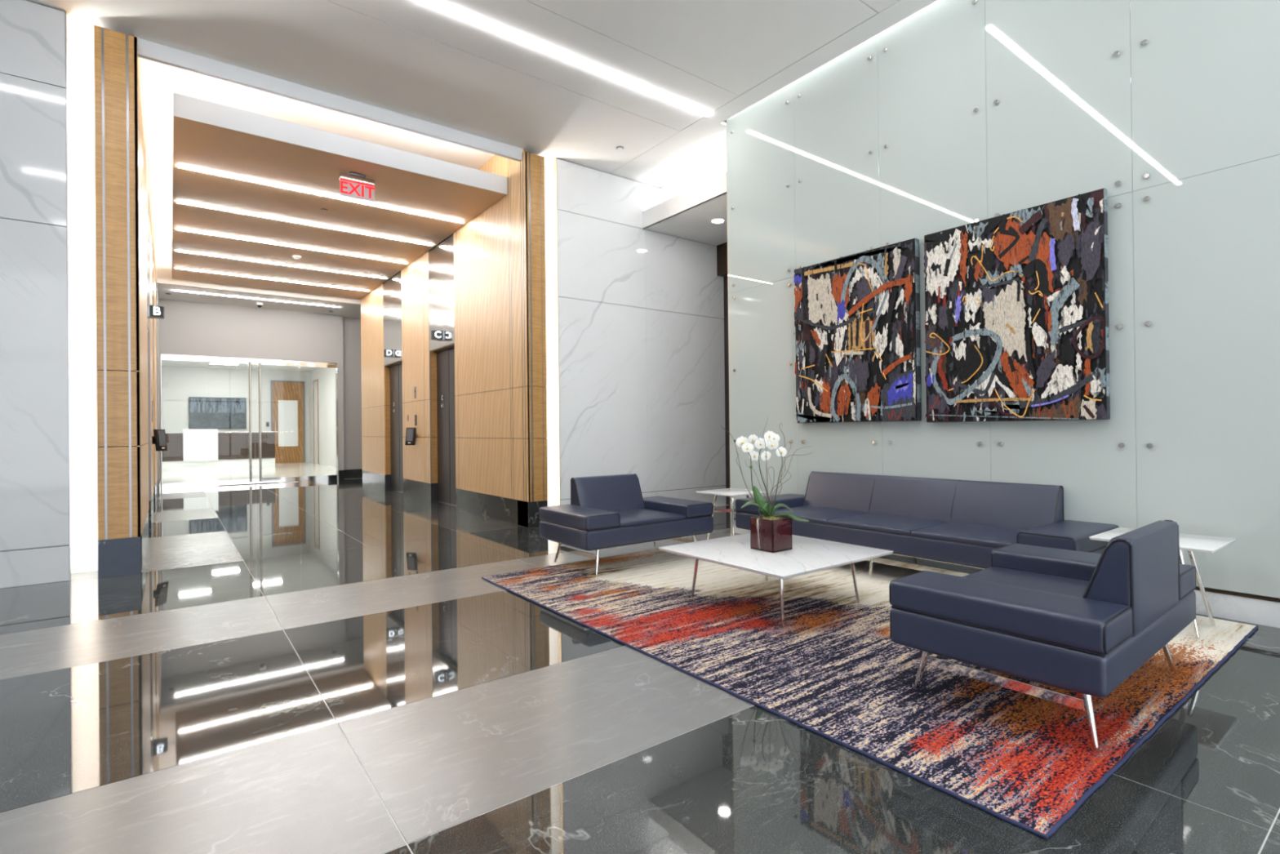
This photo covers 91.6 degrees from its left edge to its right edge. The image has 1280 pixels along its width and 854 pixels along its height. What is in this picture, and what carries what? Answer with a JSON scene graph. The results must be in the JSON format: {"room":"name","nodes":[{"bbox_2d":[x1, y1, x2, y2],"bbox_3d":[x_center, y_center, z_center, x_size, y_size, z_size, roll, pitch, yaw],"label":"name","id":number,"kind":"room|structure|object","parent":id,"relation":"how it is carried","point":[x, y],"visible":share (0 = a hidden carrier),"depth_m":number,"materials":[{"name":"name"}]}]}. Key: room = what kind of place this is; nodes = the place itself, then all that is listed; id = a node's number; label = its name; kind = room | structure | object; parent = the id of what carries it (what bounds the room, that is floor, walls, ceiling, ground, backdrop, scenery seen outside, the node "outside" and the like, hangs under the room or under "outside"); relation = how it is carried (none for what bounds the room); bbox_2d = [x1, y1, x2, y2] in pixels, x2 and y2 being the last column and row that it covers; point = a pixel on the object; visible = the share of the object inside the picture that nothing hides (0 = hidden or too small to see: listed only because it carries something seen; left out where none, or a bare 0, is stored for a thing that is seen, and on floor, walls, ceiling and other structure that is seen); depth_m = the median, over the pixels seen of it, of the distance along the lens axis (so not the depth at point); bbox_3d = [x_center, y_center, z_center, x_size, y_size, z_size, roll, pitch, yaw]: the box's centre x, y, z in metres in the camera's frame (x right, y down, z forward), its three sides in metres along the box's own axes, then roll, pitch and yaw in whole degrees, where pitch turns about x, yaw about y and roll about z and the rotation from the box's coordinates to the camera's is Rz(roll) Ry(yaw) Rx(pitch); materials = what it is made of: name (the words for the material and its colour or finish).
{"room":"lobby","nodes":[
{"label":"lobby","id":0,"kind":"room"},
{"bbox_2d":[0,0,93,588],"bbox_3d":[-7.342,-1.142,3.825,6.100,4.970,0.432,0,0,-37],"label":"wall","id":1,"kind":"structure","parent":0,"point":[35,489],"depth_m":5.24,"materials":[{"name":"white stone"}]},
{"bbox_2d":[66,31,97,573],"bbox_3d":[-5.108,-1.134,5.555,0.550,4.920,0.360,0,0,-37],"label":"wall","id":2,"kind":"structure","parent":0,"point":[81,73],"depth_m":5.71,"materials":[{"name":"white paint"}]},
{"bbox_2d":[93,25,157,577],"bbox_3d":[-7.338,-1.207,9.017,0.400,5.140,8.780,0,0,-37],"label":"wall","id":3,"kind":"structure","parent":0,"point":[126,362],"depth_m":5.57,"materials":[{"name":"wood"}]},
{"bbox_2d":[146,134,149,331],"bbox_3d":[-6.548,-1.214,8.153,0.171,5.130,1.220,0,0,-37],"label":"entrance","id":4,"kind":"object","parent":3,"relation":"attached to","point":[147,155],"visible":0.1,"depth_m":8.24,"materials":[{"name":"brown metal"}]},
{"bbox_2d":[147,304,164,319],"bbox_3d":[-6.415,-1.522,8.257,0.169,0.160,0.220,0,0,-37],"label":"lantern","id":5,"kind":"object","parent":4,"relation":"attached to","point":[153,311],"visible":1,"depth_m":8.20,"materials":[{"name":"black plastic"}]},
{"bbox_2d":[151,205,154,353],"bbox_3d":[-8.303,-1.186,10.480,0.171,5.130,1.330,0,0,-37],"label":"entrance","id":6,"kind":"object","parent":3,"relation":"attached to","point":[152,206],"visible":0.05,"depth_m":10.63,"materials":[{"name":"brown metal"}]},
{"bbox_2d":[152,429,167,451],"bbox_3d":[-7.323,0.199,9.451,0.160,0.330,0.200,-1,0,-6],"label":"reader","id":7,"kind":"object","parent":3,"relation":"attached to","point":[159,439],"visible":0.95,"depth_m":9.42,"materials":[{"name":"black plastic"}]},
{"bbox_2d":[161,360,317,371],"bbox_3d":[-13.108,-2.433,20.173,6.400,0.100,11.450,0,0,-37],"label":"ceiling","id":8,"kind":"structure","parent":0,"point":[164,362],"depth_m":24.03,"materials":[{"name":"white paint"}]},
{"bbox_2d":[208,362,239,364],"bbox_3d":[-15.370,-2.335,23.007,0.900,0.026,0.400,0,0,-37],"label":"recessed light","id":9,"kind":"object","parent":8,"relation":"in","point":[209,362],"visible":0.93,"depth_m":22.88,"materials":[{"name":"white paint"}]},
{"bbox_2d":[210,363,238,364],"bbox_3d":[-15.370,-2.325,23.007,0.840,0.006,0.340,0,0,-37],"label":"diffuser","id":10,"kind":"object","parent":9,"relation":"attached to","point":[211,363],"depth_m":22.99,"materials":[{"name":"white plastic"}]},
{"bbox_2d":[161,365,336,467],"bbox_3d":[-12.944,-0.634,20.307,7.000,4.200,11.600,0,0,-37],"label":"wall","id":11,"kind":"structure","parent":0,"point":[179,384],"depth_m":24.38,"materials":[{"name":"white paint"}]},
{"bbox_2d":[188,396,246,429],"bbox_3d":[-16.607,-0.539,24.499,1.860,1.240,0.074,0,0,-37],"label":"wall screen","id":12,"kind":"object","parent":11,"relation":"attached to","point":[219,413],"visible":1,"depth_m":24.45,"materials":[{"name":"grey glass"}]},
{"bbox_2d":[270,380,305,463],"bbox_3d":[-14.668,-0.209,25.951,1.240,3.430,0.105,0,0,-37],"label":"door","id":13,"kind":"structure","parent":11,"relation":"in","point":[287,397],"depth_m":25.97,"materials":[{"name":"brown wood"}]},
{"bbox_2d":[312,378,319,463],"bbox_3d":[-13.142,-0.213,25.239,0.020,3.400,1.020,0,0,-37],"label":"window","id":14,"kind":"structure","parent":11,"relation":"in","point":[315,383],"depth_m":25.22,"materials":[{"name":"clear glass"}]},
{"bbox_2d":[155,244,360,318],"bbox_3d":[-8.453,-3.382,15.222,5.520,0.840,2.180,0,0,-37],"label":"ceiling","id":15,"kind":"structure","parent":0,"point":[349,307],"depth_m":14.20,"materials":[{"name":"paint"}]},
{"bbox_2d":[171,289,340,307],"bbox_3d":[-8.748,-2.964,14.405,3.352,0.036,0.048,0,0,-37],"label":"recessed light","id":16,"kind":"object","parent":15,"relation":"in","point":[171,290],"visible":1,"depth_m":14.30,"materials":[{"name":"white paint"}]},
{"bbox_2d":[256,302,262,307],"bbox_3d":[-9.080,-2.902,14.856,0.140,0.110,0.140,0,0,-37],"label":"dome camera","id":17,"kind":"object","parent":15,"relation":"attached to","point":[259,304],"visible":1,"depth_m":14.82,"materials":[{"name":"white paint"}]},
{"bbox_2d":[155,278,362,496],"bbox_3d":[-8.675,-1.201,14.891,6.500,5.200,2.600,0,0,-37],"label":"wall","id":18,"kind":"structure","parent":0,"point":[187,327],"depth_m":15.64,"materials":[{"name":"grey paint"}]},
{"bbox_2d":[161,355,206,488],"bbox_3d":[-10.668,-0.105,14.572,0.844,3.050,0.040,0,0,-37],"label":"window","id":19,"kind":"structure","parent":18,"relation":"in","point":[202,483],"depth_m":14.55,"materials":[{"name":"clear glass"}]},
{"bbox_2d":[205,358,255,485],"bbox_3d":[-9.936,-0.119,15.126,0.981,3.035,0.186,0,0,-37],"label":"door","id":20,"kind":"structure","parent":18,"relation":"in","point":[251,480],"depth_m":15.28,"materials":[{"name":"clear glass"}]},
{"bbox_2d":[160,354,337,488],"bbox_3d":[-9.530,-0.142,15.436,3.718,3.105,0.080,0,0,-37],"label":"trim","id":21,"kind":"structure","parent":18,"relation":"attached to","point":[165,355],"depth_m":15.38,"materials":[{"name":"paint"}]},
{"bbox_2d":[158,468,362,496],"bbox_3d":[-8.356,1.272,15.074,5.200,0.250,2.165,0,0,-37],"label":"baseboard","id":22,"kind":"structure","parent":18,"relation":"attached to","point":[346,473],"depth_m":16.78,"materials":[{"name":"stone"}]},
{"bbox_2d":[254,360,300,483],"bbox_3d":[-9.144,-0.125,15.723,0.974,3.035,0.186,0,0,-37],"label":"door","id":23,"kind":"structure","parent":18,"relation":"in","point":[260,480],"depth_m":15.52,"materials":[{"name":"clear glass"}]},
{"bbox_2d":[299,363,337,481],"bbox_3d":[-8.401,-0.123,16.282,0.874,3.050,0.040,0,0,-37],"label":"window","id":24,"kind":"structure","parent":18,"relation":"in","point":[304,478],"depth_m":16.26,"materials":[{"name":"clear glass"}]},
{"bbox_2d":[141,57,493,246],"bbox_3d":[-5.805,-3.818,10.523,4.095,0.060,8.880,0,0,-37],"label":"ceiling","id":25,"kind":"structure","parent":0,"point":[160,81],"depth_m":7.81,"materials":[{"name":"white paint"}]},
{"bbox_2d":[172,92,507,299],"bbox_3d":[-5.710,-3.217,10.615,3.622,0.236,8.196,0,0,-37],"label":"ceiling","id":26,"kind":"structure","parent":0,"point":[209,136],"depth_m":8.67,"materials":[{"name":"beige paint"}]},
{"bbox_2d":[175,267,368,291],"bbox_3d":[-7.528,-3.072,13.010,3.522,0.036,0.040,0,0,-37],"label":"recessed light","id":27,"kind":"object","parent":26,"relation":"in","point":[175,268],"visible":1,"depth_m":12.89,"materials":[{"name":"white paint"}]},
{"bbox_2d":[175,249,386,279],"bbox_3d":[-6.673,-3.086,11.877,3.522,0.036,0.040,0,0,-37],"label":"recessed light","id":28,"kind":"object","parent":26,"relation":"in","point":[175,250],"visible":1,"depth_m":11.72,"materials":[{"name":"white paint"}]},
{"bbox_2d":[175,228,407,263],"bbox_3d":[-5.818,-3.099,10.743,3.522,0.036,0.040,0,0,-37],"label":"recessed light","id":29,"kind":"object","parent":26,"relation":"in","point":[175,228],"visible":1,"depth_m":10.58,"materials":[{"name":"white paint"}]},
{"bbox_2d":[292,254,301,259],"bbox_3d":[-6.213,-3.066,11.259,0.150,0.050,0.150,0,0,-37],"label":"smoke detector","id":30,"kind":"object","parent":26,"relation":"attached to","point":[295,256],"visible":1,"depth_m":11.21,"materials":[{"name":"white paint"}]},
{"bbox_2d":[176,200,432,245],"bbox_3d":[-4.963,-3.113,9.609,3.522,0.036,0.040,0,0,-37],"label":"recessed light","id":31,"kind":"object","parent":26,"relation":"in","point":[178,202],"visible":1,"depth_m":9.42,"materials":[{"name":"white paint"}]},
{"bbox_2d":[177,164,463,223],"bbox_3d":[-4.107,-3.126,8.476,3.522,0.036,0.040,0,0,-37],"label":"recessed light","id":32,"kind":"object","parent":26,"relation":"in","point":[178,166],"visible":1,"depth_m":8.27,"materials":[{"name":"white paint"}]},
{"bbox_2d":[338,172,375,201],"bbox_3d":[-3.506,-2.983,7.725,0.409,0.300,0.090,0,0,-37],"label":"exit sign","id":33,"kind":"object","parent":26,"relation":"hanging from","point":[355,185],"visible":1,"depth_m":7.71,"materials":[{"name":"plastic"}]},
{"bbox_2d":[360,148,547,527],"bbox_3d":[-3.925,-1.234,11.625,0.400,5.140,8.725,0,0,-37],"label":"wall","id":34,"kind":"structure","parent":0,"point":[500,288],"depth_m":9.10,"materials":[{"name":"wood"}]},
{"bbox_2d":[137,38,521,161],"bbox_3d":[-3.111,-3.675,6.954,3.895,0.430,0.060,0,0,-37],"label":"trim","id":35,"kind":"structure","parent":34,"relation":"attached to","point":[147,50],"depth_m":6.63,"materials":[{"name":"grey paint"}]},
{"bbox_2d":[382,271,404,493],"bbox_3d":[-5.051,-1.212,12.934,0.171,5.130,1.330,0,0,-37],"label":"elevator door","id":36,"kind":"structure","parent":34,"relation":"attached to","point":[392,287],"depth_m":13.01,"materials":[{"name":"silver metal"}]},
{"bbox_2d":[383,349,394,357],"bbox_3d":[-5.190,-1.518,12.832,0.169,0.160,0.220,0,0,-37],"label":"lantern","id":37,"kind":"object","parent":36,"relation":"attached to","point":[387,353],"visible":1,"depth_m":12.78,"materials":[{"name":"black plastic"}]},
{"bbox_2d":[404,427,416,444],"bbox_3d":[-4.268,0.175,11.655,0.200,0.330,0.160,-1,0,21],"label":"reader","id":38,"kind":"object","parent":34,"relation":"attached to","point":[411,437],"visible":1,"depth_m":11.59,"materials":[{"name":"black plastic"}]},
{"bbox_2d":[413,386,416,398],"bbox_3d":[-4.210,-0.643,11.666,0.012,0.204,0.103,0,0,-37],"label":"switch","id":39,"kind":"object","parent":34,"relation":"attached to","point":[415,388],"visible":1,"depth_m":11.66,"materials":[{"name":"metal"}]},
{"bbox_2d":[428,233,456,506],"bbox_3d":[-3.296,-1.240,10.607,0.171,5.130,1.220,0,0,-37],"label":"elevator door","id":40,"kind":"structure","parent":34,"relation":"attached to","point":[441,257],"depth_m":10.65,"materials":[{"name":"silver metal"}]},
{"bbox_2d":[431,329,444,341],"bbox_3d":[-3.434,-1.545,10.505,0.169,0.160,0.220,0,0,-37],"label":"lantern","id":41,"kind":"object","parent":40,"relation":"attached to","point":[438,335],"visible":1,"depth_m":10.45,"materials":[{"name":"black plastic"}]},
{"bbox_2d":[26,0,937,187],"bbox_3d":[-1.131,-3.774,0.945,12.580,0.242,12.000,0,0,-37],"label":"ceiling","id":42,"kind":"structure","parent":0,"point":[415,59],"depth_m":6.04,"materials":[{"name":"paint"}]},
{"bbox_2d":[416,0,711,116],"bbox_3d":[-1.848,-3.632,5.276,6.662,0.036,0.068,0,0,-37],"label":"recessed light","id":43,"kind":"object","parent":42,"relation":"in","point":[433,3],"visible":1,"depth_m":6.04,"materials":[{"name":"white paint"}]},
{"bbox_2d":[616,146,623,151],"bbox_3d":[-0.262,-3.628,8.113,0.100,0.018,0.100,0,0,-37],"label":"sprinkler","id":44,"kind":"object","parent":42,"relation":"attached to","point":[619,148],"visible":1,"depth_m":8.09,"materials":[{"name":"metal"}]},
{"bbox_2d":[544,165,556,506],"bbox_3d":[-1.157,-1.165,8.611,0.660,4.920,0.320,0,0,-37],"label":"wall","id":45,"kind":"structure","parent":0,"point":[548,171],"depth_m":8.67,"materials":[{"name":"white paint"}]},
{"bbox_2d":[533,153,725,505],"bbox_3d":[-0.073,-1.199,9.383,3.400,4.970,0.394,0,0,-37],"label":"wall","id":46,"kind":"structure","parent":0,"point":[639,312],"depth_m":9.12,"materials":[{"name":"white stone"}]},
{"bbox_2d":[0,462,1279,853],"bbox_3d":[-7.055,1.426,10.695,14.800,0.120,34.800,0,0,-37],"label":"floor","id":47,"kind":"structure","parent":0,"point":[324,666],"depth_m":2.61,"materials":[{"name":"tile"}]},
{"bbox_2d":[161,428,275,471],"bbox_3d":[-15.250,0.787,21.933,4.060,1.420,1.000,0,0,-37],"label":"reception desk","id":48,"kind":"object","parent":47,"relation":"on","point":[187,450],"visible":0.61,"depth_m":21.67,"materials":[{"name":"white paint"}]},
{"bbox_2d":[165,431,258,433],"bbox_3d":[-15.371,0.200,22.087,4.060,0.024,0.620,0,0,-37],"label":"countertop","id":49,"kind":"structure","parent":48,"relation":"on","point":[247,432],"depth_m":21.35,"materials":[{"name":"white paint"}]},
{"bbox_2d":[481,548,1258,839],"bbox_3d":[1.213,1.247,4.536,3.204,0.015,4.274,0,0,-37],"label":"area rug","id":50,"kind":"object","parent":47,"relation":"on","point":[834,670],"visible":0.59,"depth_m":3.10,"materials":[{"name":"multicoloured carpet"}]},
{"bbox_2d":[538,473,713,576],"bbox_3d":[-0.117,0.866,5.885,1.440,0.776,0.833,0,0,-37],"label":"lounge chair","id":51,"kind":"object","parent":50,"relation":"on","point":[605,511],"visible":1,"depth_m":5.71,"materials":[{"name":"blue leather"}]},
{"bbox_2d":[610,508,685,526],"bbox_3d":[-0.082,0.844,5.838,0.748,0.080,0.704,0,0,-37],"label":"seat cushion","id":52,"kind":"object","parent":51,"relation":"on","point":[628,517],"depth_m":5.68,"materials":[{"name":"blue leather"}]},
{"bbox_2d":[695,488,766,539],"bbox_3d":[1.005,0.974,6.797,0.560,0.543,0.560,0,0,-37],"label":"side table","id":53,"kind":"object","parent":50,"relation":"on","point":[731,492],"visible":0.6,"depth_m":6.79,"materials":[{"name":"stone"}]},
{"bbox_2d":[658,533,893,626],"bbox_3d":[0.952,1.054,4.445,1.165,0.364,1.165,0,0,-37],"label":"coffee table","id":54,"kind":"object","parent":50,"relation":"on","point":[807,555],"visible":0.83,"depth_m":4.26,"materials":[{"name":"stone"}]},
{"bbox_2d":[721,418,812,552],"bbox_3d":[0.915,0.400,4.457,0.630,0.944,0.290,-1,0,15],"label":"potted orchid","id":55,"kind":"object","parent":54,"relation":"on","point":[770,532],"visible":1,"depth_m":4.42,"materials":[{"name":"plant"}]},
{"bbox_2d":[734,471,1119,576],"bbox_3d":[2.175,0.839,5.330,0.833,0.776,2.955,0,0,-37],"label":"sofa","id":56,"kind":"object","parent":50,"relation":"on","point":[956,522],"visible":0.82,"depth_m":5.04,"materials":[{"name":"blue leather"}]},
{"bbox_2d":[761,506,866,523],"bbox_3d":[1.674,0.826,5.898,0.704,0.080,0.753,0,0,-37],"label":"seat cushion","id":57,"kind":"object","parent":56,"relation":"on","point":[814,514],"depth_m":5.75,"materials":[{"name":"blue leather"}]},
{"bbox_2d":[827,513,949,533],"bbox_3d":[2.129,0.818,5.295,0.704,0.080,0.753,0,0,-37],"label":"seat cushion","id":58,"kind":"object","parent":56,"relation":"on","point":[860,523],"depth_m":5.18,"materials":[{"name":"blue leather"}]},
{"bbox_2d":[911,522,1025,546],"bbox_3d":[2.583,0.811,4.692,0.704,0.080,0.753,0,0,-37],"label":"seat cushion","id":59,"kind":"object","parent":56,"relation":"on","point":[944,534],"depth_m":4.61,"materials":[{"name":"blue leather"}]},
{"bbox_2d":[888,520,1195,749],"bbox_3d":[1.972,0.833,2.998,1.440,0.776,0.833,0,0,-39],"label":"lounge chair","id":60,"kind":"object","parent":50,"relation":"on","point":[1083,623],"visible":1,"depth_m":2.57,"materials":[{"name":"blue leather"}]},
{"bbox_2d":[962,566,1088,597],"bbox_3d":[1.936,0.812,3.044,0.748,0.080,0.704,0,0,-39],"label":"seat cushion","id":61,"kind":"object","parent":60,"relation":"on","point":[1063,581],"depth_m":3.19,"materials":[{"name":"blue leather"}]},
{"bbox_2d":[1088,527,1235,639],"bbox_3d":[3.210,0.945,3.825,0.580,0.531,0.580,0,0,-37],"label":"side table","id":62,"kind":"object","parent":50,"relation":"on","point":[1191,543],"visible":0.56,"depth_m":3.77,"materials":[{"name":"stone"}]},
{"bbox_2d":[642,172,727,245],"bbox_3d":[1.326,-3.087,9.016,1.785,0.250,2.060,0,0,-37],"label":"ceiling","id":63,"kind":"structure","parent":0,"point":[688,215],"depth_m":8.81,"materials":[{"name":"paint"}]},
{"bbox_2d":[710,217,724,223],"bbox_3d":[1.117,-2.956,8.932,0.210,0.009,0.210,0,0,-37],"label":"recessed light","id":64,"kind":"object","parent":63,"relation":"in","point":[717,220],"visible":1,"depth_m":8.91,"materials":[{"name":"white paint"}]},
{"bbox_2d":[660,154,726,202],"bbox_3d":[0.930,-3.372,8.721,0.070,0.710,2.060,0,0,-37],"label":"wall","id":65,"kind":"structure","parent":0,"point":[717,166],"depth_m":8.85,"materials":[{"name":"white paint"}]},
{"bbox_2d":[716,242,729,504],"bbox_3d":[1.954,-0.880,9.464,0.270,4.290,2.060,0,0,-37],"label":"wall","id":66,"kind":"structure","parent":0,"point":[722,249],"depth_m":10.19,"materials":[{"name":"brown metal"}]},
{"bbox_2d":[725,0,1279,627],"bbox_3d":[4.850,-1.356,4.152,2.038,5.140,9.962,0,0,-37],"label":"wall","id":67,"kind":"structure","parent":0,"point":[957,113],"depth_m":4.57,"materials":[{"name":"white paint"}]},
{"bbox_2d":[793,237,921,422],"bbox_3d":[2.075,-0.862,6.079,0.114,1.625,1.341,0,0,-37],"label":"painting","id":68,"kind":"object","parent":67,"relation":"attached to","point":[857,316],"visible":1,"depth_m":5.96,"materials":[{"name":"fabric"}]},
{"bbox_2d":[923,187,1110,422],"bbox_3d":[2.924,-0.868,4.952,0.116,1.640,1.321,0,0,-37],"label":"painting","id":69,"kind":"object","parent":67,"relation":"attached to","point":[1017,323],"visible":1,"depth_m":4.82,"materials":[{"name":"paint"}]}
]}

